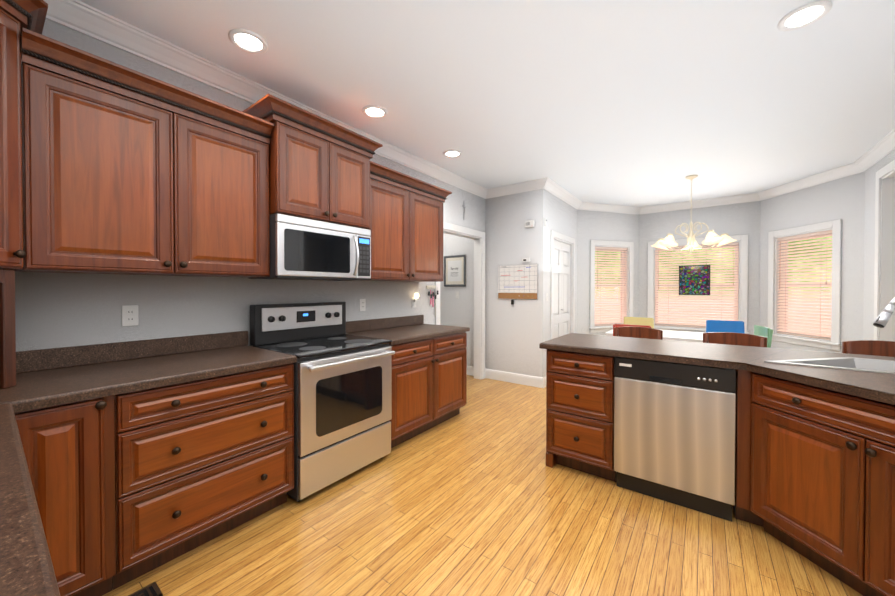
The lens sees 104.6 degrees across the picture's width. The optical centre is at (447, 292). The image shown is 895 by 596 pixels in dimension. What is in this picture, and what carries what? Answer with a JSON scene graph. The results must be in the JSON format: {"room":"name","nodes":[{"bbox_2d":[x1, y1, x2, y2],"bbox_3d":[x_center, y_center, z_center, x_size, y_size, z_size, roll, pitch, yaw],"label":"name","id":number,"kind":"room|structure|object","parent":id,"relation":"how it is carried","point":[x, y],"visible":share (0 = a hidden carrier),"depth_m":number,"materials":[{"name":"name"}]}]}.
{"room":"dining room and kitchen","nodes":[
{"label":"dining room and kitchen","id":0,"kind":"room"},
{"bbox_2d":[15,19,484,350],"bbox_3d":[-1.019,-0.092,3.073,0.120,2.740,5.120,0,1,37],"label":"wall","id":1,"kind":"structure","parent":0,"point":[55,310],"depth_m":2.10,"materials":[{"name":"paint"}]},
{"bbox_2d":[0,0,47,271],"bbox_3d":[-1.897,-0.654,1.151,0.756,1.120,0.756,0,1,37],"label":"upper cabinet","id":2,"kind":"object","parent":1,"relation":"attached to","point":[16,16],"visible":0.88,"depth_m":1.37,"materials":[{"name":"brown wood"}]},
{"bbox_2d":[122,305,138,326],"bbox_3d":[-1.781,0.130,1.941,0.008,0.116,0.070,0,1,37],"label":"outlet","id":3,"kind":"object","parent":1,"relation":"attached to","point":[130,317],"visible":1,"depth_m":1.94,"materials":[{"name":"white plastic"}]},
{"bbox_2d":[19,28,273,277],"bbox_3d":[-1.555,-0.581,1.904,0.404,0.962,1.003,0,1,37],"label":"upper cabinet","id":4,"kind":"object","parent":1,"relation":"attached to","point":[127,171],"visible":0.98,"depth_m":1.69,"materials":[{"name":"brown wood"}]},
{"bbox_2d":[242,94,382,228],"bbox_3d":[-0.995,-0.857,2.592,0.479,0.689,0.918,0,1,37],"label":"upper cabinet","id":5,"kind":"object","parent":1,"relation":"attached to","point":[319,168],"visible":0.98,"depth_m":2.39,"materials":[{"name":"brown wood"}]},
{"bbox_2d":[248,213,370,280],"bbox_3d":[-0.981,-0.302,2.587,0.463,0.406,0.764,0,1,37],"label":"microwave","id":6,"kind":"object","parent":5,"relation":"attached to","point":[304,249],"visible":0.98,"depth_m":2.40,"materials":[{"name":"silver metal"}]},
{"bbox_2d":[360,299,365,310],"bbox_3d":[-0.800,0.116,3.261,0.008,0.116,0.070,0,1,37],"label":"outlet","id":7,"kind":"object","parent":1,"relation":"attached to","point":[362,304],"visible":1,"depth_m":3.26,"materials":[{"name":"white plastic"}]},
{"bbox_2d":[361,161,451,281],"bbox_3d":[-0.452,-0.597,3.386,0.404,0.962,1.144,0,1,37],"label":"upper cabinet","id":8,"kind":"object","parent":1,"relation":"attached to","point":[406,221],"visible":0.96,"depth_m":3.22,"materials":[{"name":"brown wood"}]},
{"bbox_2d":[412,297,415,307],"bbox_3d":[-0.370,0.110,3.838,0.008,0.116,0.070,0,1,37],"label":"outlet","id":9,"kind":"object","parent":1,"relation":"attached to","point":[413,304],"visible":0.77,"depth_m":3.83,"materials":[{"name":"white plastic"}]},
{"bbox_2d":[414,293,418,301],"bbox_3d":[-0.344,0.054,3.818,0.055,0.102,0.050,0,1,37],"label":"light","id":10,"kind":"object","parent":9,"relation":"attached to","point":[416,295],"visible":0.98,"depth_m":3.81,"materials":[{"name":"white plastic"}]},
{"bbox_2d":[426,285,438,316],"bbox_3d":[-0.172,0.101,4.084,0.031,0.372,0.210,0,1,37],"label":"key rack","id":11,"kind":"object","parent":1,"relation":"attached to","point":[430,292],"visible":1,"depth_m":4.07,"materials":[{"name":"plastic"}]},
{"bbox_2d":[435,222,484,378],"bbox_3d":[0.155,0.194,4.639,0.138,2.135,1.160,0,1,37],"label":"trim","id":12,"kind":"structure","parent":1,"relation":"attached to","point":[478,237],"depth_m":5.01,"materials":[{"name":"white wood"}]},
{"bbox_2d":[44,0,894,214],"bbox_3d":[1.443,-1.406,2.892,4.030,0.108,7.550,0,1,37],"label":"crown molding","id":13,"kind":"structure","parent":1,"relation":"attached to","point":[85,19],"depth_m":2.74,"materials":[{"name":"white wood"}]},
{"bbox_2d":[102,375,862,595],"bbox_3d":[1.998,1.314,2.476,8.950,0.060,8.000,0,1,37],"label":"floor","id":14,"kind":"structure","parent":0,"point":[476,496],"depth_m":1.81,"materials":[{"name":"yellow wood"}]},
{"bbox_2d":[128,582,162,595],"bbox_3d":[-1.379,1.292,1.349,0.108,0.007,0.400,0,1,37],"label":"floor vent","id":15,"kind":"object","parent":14,"relation":"in","point":[152,589],"visible":1,"depth_m":1.49,"materials":[{"name":"black metal"}]},
{"bbox_2d":[14,363,293,595],"bbox_3d":[-1.472,0.855,1.813,0.648,0.872,1.078,0,1,37],"label":"base cabinet","id":16,"kind":"object","parent":14,"relation":"on","point":[129,486],"visible":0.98,"depth_m":1.54,"materials":[{"name":"brown wood"}]},
{"bbox_2d":[0,331,296,412],"bbox_3d":[-1.661,0.348,1.571,0.643,0.143,1.692,0,1,37],"label":"countertop","id":17,"kind":"structure","parent":16,"relation":"on","point":[49,377],"depth_m":1.72,"materials":[{"name":"stone"}]},
{"bbox_2d":[0,269,15,388],"bbox_3d":[-1.943,0.146,1.149,0.643,0.472,0.634,0,1,37],"label":"appliance garage","id":18,"kind":"object","parent":17,"relation":"on","point":[7,337],"visible":1,"depth_m":1.37,"materials":[{"name":"brown wood"}]},
{"bbox_2d":[250,302,394,501],"bbox_3d":[-0.884,0.683,2.532,0.711,1.200,0.762,0,1,37],"label":"range","id":19,"kind":"object","parent":14,"relation":"on","point":[342,390],"visible":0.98,"depth_m":2.38,"materials":[{"name":"silver metal"}]},
{"bbox_2d":[389,332,466,447],"bbox_3d":[-0.360,0.839,3.307,0.648,0.872,1.090,0,1,37],"label":"base cabinet","id":20,"kind":"object","parent":14,"relation":"on","point":[429,383],"visible":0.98,"depth_m":3.07,"materials":[{"name":"brown wood"}]},
{"bbox_2d":[345,315,469,344],"bbox_3d":[-0.361,0.330,3.318,0.643,0.143,1.118,0,1,37],"label":"countertop","id":21,"kind":"structure","parent":20,"relation":"on","point":[400,330],"depth_m":3.29,"materials":[{"name":"stone"}]},
{"bbox_2d":[613,324,650,335],"bbox_3d":[2.267,0.819,4.189,0.430,0.896,0.461,0,1,37],"label":"dining chair","id":22,"kind":"object","parent":14,"relation":"on","point":[621,325],"visible":0.06,"depth_m":4.04,"materials":[{"name":"paint"}]},
{"bbox_2d":[614,326,662,339],"bbox_3d":[1.674,0.802,3.099,0.431,0.954,0.463,0,1,37],"label":"bar stool","id":23,"kind":"object","parent":14,"relation":"on","point":[639,332],"visible":0.19,"depth_m":3.26,"materials":[{"name":"brown wood"}]},
{"bbox_2d":[624,317,653,327],"bbox_3d":[2.668,0.812,4.921,0.430,0.896,0.461,1,1,41],"label":"dining chair","id":24,"kind":"object","parent":14,"relation":"on","point":[639,321],"visible":0.21,"depth_m":5.07,"materials":[{"name":"paint"}]},
{"bbox_2d":[605,330,702,342],"bbox_3d":[2.821,0.889,4.290,1.450,0.752,0.797,0,1,37],"label":"dining table","id":25,"kind":"object","parent":14,"relation":"on","point":[686,336],"visible":0.12,"depth_m":4.15,"materials":[{"name":"white wood"}]},
{"bbox_2d":[546,349,763,526],"bbox_3d":[1.391,0.849,2.406,1.246,0.872,0.648,0,1,37],"label":"base cabinet","id":26,"kind":"object","parent":14,"relation":"on","point":[579,411],"visible":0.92,"depth_m":2.36,"materials":[{"name":"brown wood"}]},
{"bbox_2d":[614,356,735,521],"bbox_3d":[1.504,0.852,2.307,0.612,0.868,0.588,0,1,37],"label":"dishwasher","id":27,"kind":"object","parent":26,"relation":"in","point":[674,431],"visible":0.98,"depth_m":2.06,"materials":[{"name":"silver metal"}]},
{"bbox_2d":[539,333,894,404],"bbox_3d":[1.640,0.396,1.826,2.400,0.041,1.455,0,1,37],"label":"countertop","id":28,"kind":"structure","parent":26,"relation":"on","point":[876,386],"depth_m":2.02,"materials":[{"name":"stone"}]},
{"bbox_2d":[764,357,894,373],"bbox_3d":[2.197,0.457,1.771,0.900,0.175,0.440,0,1,37],"label":"sink","id":29,"kind":"object","parent":28,"relation":"in","point":[867,365],"visible":0.25,"depth_m":1.89,"materials":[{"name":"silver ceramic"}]},
{"bbox_2d":[873,297,894,327],"bbox_3d":[2.477,0.186,1.851,0.300,0.377,0.212,0,1,37],"label":"faucet","id":30,"kind":"object","parent":28,"relation":"on","point":[882,318],"visible":1,"depth_m":1.85,"materials":[{"name":"silver metal"}]},
{"bbox_2d":[706,320,744,332],"bbox_3d":[3.536,0.817,4.381,0.430,0.896,0.461,0,1,34],"label":"dining chair","id":31,"kind":"object","parent":14,"relation":"on","point":[724,326],"visible":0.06,"depth_m":4.55,"materials":[{"name":"paint"}]},
{"bbox_2d":[703,332,766,346],"bbox_3d":[2.196,0.806,2.673,0.431,0.954,0.463,1,1,43],"label":"bar stool","id":32,"kind":"object","parent":14,"relation":"on","point":[733,338],"visible":0.19,"depth_m":2.82,"materials":[{"name":"brown wood"}]},
{"bbox_2d":[754,325,772,347],"bbox_3d":[3.284,0.822,3.899,0.461,0.896,0.430,0,1,25],"label":"dining chair","id":33,"kind":"object","parent":14,"relation":"on","point":[763,331],"visible":0.19,"depth_m":3.73,"materials":[{"name":"paint"}]},
{"bbox_2d":[750,372,894,595],"bbox_3d":[1.858,0.859,1.428,0.398,0.872,0.920,0,1,-8],"label":"base cabinet","id":34,"kind":"object","parent":14,"relation":"on","point":[823,478],"visible":0.96,"depth_m":1.52,"materials":[{"name":"brown wood"}]},
{"bbox_2d":[842,340,894,356],"bbox_3d":[2.883,0.811,2.200,0.431,0.954,0.463,0,1,32],"label":"bar stool","id":35,"kind":"object","parent":14,"relation":"on","point":[875,347],"visible":0.17,"depth_m":2.40,"materials":[{"name":"brown wood"}]},
{"bbox_3d":[-1.193,0.868,0.578,1.290,0.872,0.638,0,1,37],"label":"base cabinet","id":36,"kind":"object","parent":14,"relation":"on","visible":0},
{"bbox_2d":[0,403,60,595],"bbox_3d":[-1.187,0.358,0.562,1.318,0.144,0.638,0,1,37],"label":"countertop","id":37,"kind":"structure","parent":36,"relation":"on","point":[26,567],"depth_m":0.57,"materials":[{"name":"stone"}]},
{"bbox_2d":[78,0,894,206],"bbox_3d":[1.998,-1.506,2.447,8.950,0.100,8.000,0,1,37],"label":"ceiling","id":38,"kind":"structure","parent":0,"point":[640,103],"depth_m":2.36,"materials":[{"name":"white paint"}]},
{"bbox_2d":[228,28,267,53],"bbox_3d":[-1.148,-1.445,1.996,0.199,0.012,0.199,0,1,37],"label":"recessed light","id":39,"kind":"object","parent":38,"relation":"in","point":[248,41],"visible":1,"depth_m":1.99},
{"bbox_2d":[362,105,386,118],"bbox_3d":[-0.586,-1.453,2.786,0.199,0.012,0.199,0,1,37],"label":"recessed light","id":40,"kind":"object","parent":38,"relation":"in","point":[375,111],"visible":0.96,"depth_m":2.78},
{"bbox_2d":[443,150,461,157],"bbox_3d":[0.053,-1.462,3.645,0.199,0.012,0.199,0,1,37],"label":"recessed light","id":41,"kind":"object","parent":38,"relation":"in","point":[452,153],"visible":1,"depth_m":3.64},
{"bbox_2d":[652,175,736,252],"bbox_3d":[3.123,-0.979,4.424,0.909,0.995,0.878,0,1,37],"label":"pendant chandelier","id":42,"kind":"object","parent":38,"relation":"hanging from","point":[712,237],"visible":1,"depth_m":4.34,"materials":[{"name":"white glass"}]},
{"bbox_2d":[777,0,831,30],"bbox_3d":[1.866,-1.443,1.810,0.199,0.012,0.199,0,1,37],"label":"recessed light","id":43,"kind":"object","parent":38,"relation":"in","point":[805,15],"visible":1,"depth_m":1.80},
{"bbox_2d":[440,190,534,375],"bbox_3d":[0.296,-0.116,5.360,2.260,2.740,0.120,0,1,37],"label":"wall","id":44,"kind":"structure","parent":0,"point":[509,328],"depth_m":4.95,"materials":[{"name":"paint"}]},
{"bbox_2d":[444,255,465,286],"bbox_3d":[0.112,-0.339,5.403,0.410,0.485,0.025,0,1,37],"label":"picture frame","id":45,"kind":"object","parent":44,"relation":"attached to","point":[454,277],"visible":0.98,"depth_m":5.39,"materials":[{"name":"white paper"}]},
{"bbox_2d":[467,366,473,375],"bbox_3d":[-0.097,1.183,5.582,1.380,0.138,0.014,0,1,37],"label":"baseboard","id":46,"kind":"structure","parent":44,"relation":"attached to","point":[470,369],"depth_m":5.24,"materials":[{"name":"white wood"}]},
{"bbox_2d":[485,368,543,387],"bbox_3d":[0.912,1.191,4.832,0.894,0.138,0.014,0,1,37],"label":"baseboard","id":47,"kind":"structure","parent":44,"relation":"attached to","point":[529,380],"depth_m":4.80,"materials":[{"name":"white wood"}]},
{"bbox_2d":[498,264,537,299],"bbox_3d":[0.962,-0.146,4.776,0.595,0.479,0.019,0,1,37],"label":"calendar board","id":48,"kind":"object","parent":44,"relation":"attached to","point":[517,281],"visible":1,"depth_m":4.76,"materials":[{"name":"white paper"}]},
{"bbox_2d":[522,257,529,262],"bbox_3d":[1.067,-0.443,4.693,0.110,0.063,0.022,0,1,37],"label":"thermostat","id":49,"kind":"object","parent":44,"relation":"attached to","point":[525,260],"visible":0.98,"depth_m":4.69,"materials":[{"name":"white plastic"}]},
{"bbox_2d":[525,220,533,227],"bbox_3d":[1.105,-0.926,4.654,0.130,0.095,0.032,0,1,37],"label":"alarm box","id":50,"kind":"object","parent":44,"relation":"attached to","point":[529,223],"visible":1,"depth_m":4.64,"materials":[{"name":"white plastic"}]},
{"bbox_2d":[534,189,576,376],"bbox_3d":[1.678,-0.115,5.223,0.120,2.740,1.550,0,1,37],"label":"wall","id":51,"kind":"structure","parent":0,"point":[560,215],"depth_m":4.64,"materials":[{"name":"paint"}]},
{"bbox_2d":[554,240,569,337],"bbox_3d":[1.721,0.239,5.239,0.065,2.008,0.860,0,1,37],"label":"closet door","id":52,"kind":"structure","parent":51,"relation":"in","point":[561,288],"depth_m":5.25,"materials":[{"name":"white wood"}]},
{"bbox_2d":[550,230,574,339],"bbox_3d":[1.706,0.193,5.249,0.138,2.125,1.070,0,1,37],"label":"door frame","id":53,"kind":"structure","parent":51,"relation":"attached to","point":[570,241],"depth_m":5.41,"materials":[{"name":"white wood"}]},
{"bbox_2d":[577,210,638,334],"bbox_3d":[2.759,-0.123,6.032,1.462,2.740,0.150,0,1,-17],"label":"wall","id":54,"kind":"structure","parent":0,"point":[599,225],"depth_m":5.86,"materials":[{"name":"paint"}]},
{"bbox_2d":[589,240,633,332],"bbox_3d":[2.828,-0.108,6.030,0.940,1.570,0.195,0,1,-17],"label":"bay window","id":55,"kind":"structure","parent":54,"relation":"in","point":[629,271],"depth_m":6.03,"materials":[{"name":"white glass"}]},
{"bbox_2d":[595,246,626,325],"bbox_3d":[2.833,-0.109,6.012,0.692,1.358,0.070,0,1,-17],"label":"window blind","id":56,"kind":"object","parent":55,"relation":"attached to","point":[621,308],"visible":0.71,"depth_m":6.01,"materials":[{"name":"white plastic"}]},
{"bbox_2d":[638,201,760,334],"bbox_3d":[4.094,-0.120,5.732,1.770,2.740,0.150,0,1,37],"label":"wall","id":57,"kind":"structure","parent":0,"point":[737,219],"depth_m":5.50,"materials":[{"name":"paint"}]},
{"bbox_2d":[647,234,748,333],"bbox_3d":[4.080,-0.104,5.714,1.360,1.570,0.195,0,1,37],"label":"bay window","id":58,"kind":"structure","parent":57,"relation":"in","point":[742,282],"depth_m":5.58,"materials":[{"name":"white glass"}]},
{"bbox_2d":[679,261,709,294],"bbox_3d":[4.049,-0.372,5.669,0.420,0.826,0.012,0,1,37],"label":"picture","id":59,"kind":"object","parent":58,"relation":"hanging from","point":[694,279],"visible":0.88,"depth_m":5.67,"materials":[{"name":"multicoloured glass"}]},
{"bbox_2d":[655,242,738,327],"bbox_3d":[4.069,-0.105,5.699,1.112,1.358,0.070,0,1,37],"label":"window blind","id":60,"kind":"object","parent":58,"relation":"attached to","point":[668,299],"visible":0.75,"depth_m":5.68,"materials":[{"name":"white"}]},
{"bbox_2d":[760,171,864,352],"bbox_3d":[4.766,-0.107,4.540,0.150,2.740,1.462,0,1,0],"label":"wall","id":61,"kind":"structure","parent":0,"point":[843,198],"depth_m":4.14,"materials":[{"name":"paint"}]},
{"bbox_2d":[768,219,841,350],"bbox_3d":[4.743,-0.093,4.579,0.195,1.570,0.960,0,1,0],"label":"bay window","id":62,"kind":"structure","parent":61,"relation":"in","point":[835,226],"depth_m":4.54,"materials":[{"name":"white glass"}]},
{"bbox_2d":[777,230,831,340],"bbox_3d":[4.724,-0.094,4.579,0.070,1.358,0.712,0,1,0],"label":"window blind","id":63,"kind":"object","parent":62,"relation":"attached to","point":[798,300],"visible":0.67,"depth_m":4.55,"materials":[{"name":"white plastic"}]},
{"bbox_2d":[863,150,894,339],"bbox_3d":[2.774,-0.073,1.218,0.120,2.740,6.670,0,1,37],"label":"wall","id":64,"kind":"structure","parent":0,"point":[869,254],"depth_m":3.75,"materials":[{"name":"paint"}]},
{"bbox_2d":[874,160,894,341],"bbox_3d":[3.847,0.019,2.677,0.138,2.525,2.220,0,1,37],"label":"trim","id":65,"kind":"structure","parent":64,"relation":"attached to","point":[884,280],"depth_m":3.50,"materials":[{"name":"white wood"}]},
{"label":"outside","id":66,"kind":"structure","parent":0,"visible":0},
{"bbox_2d":[595,236,831,334],"bbox_3d":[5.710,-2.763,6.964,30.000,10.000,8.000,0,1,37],"label":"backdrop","id":67,"kind":"structure","parent":66,"point":[726,282],"depth_m":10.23,"materials":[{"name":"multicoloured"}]}
]}

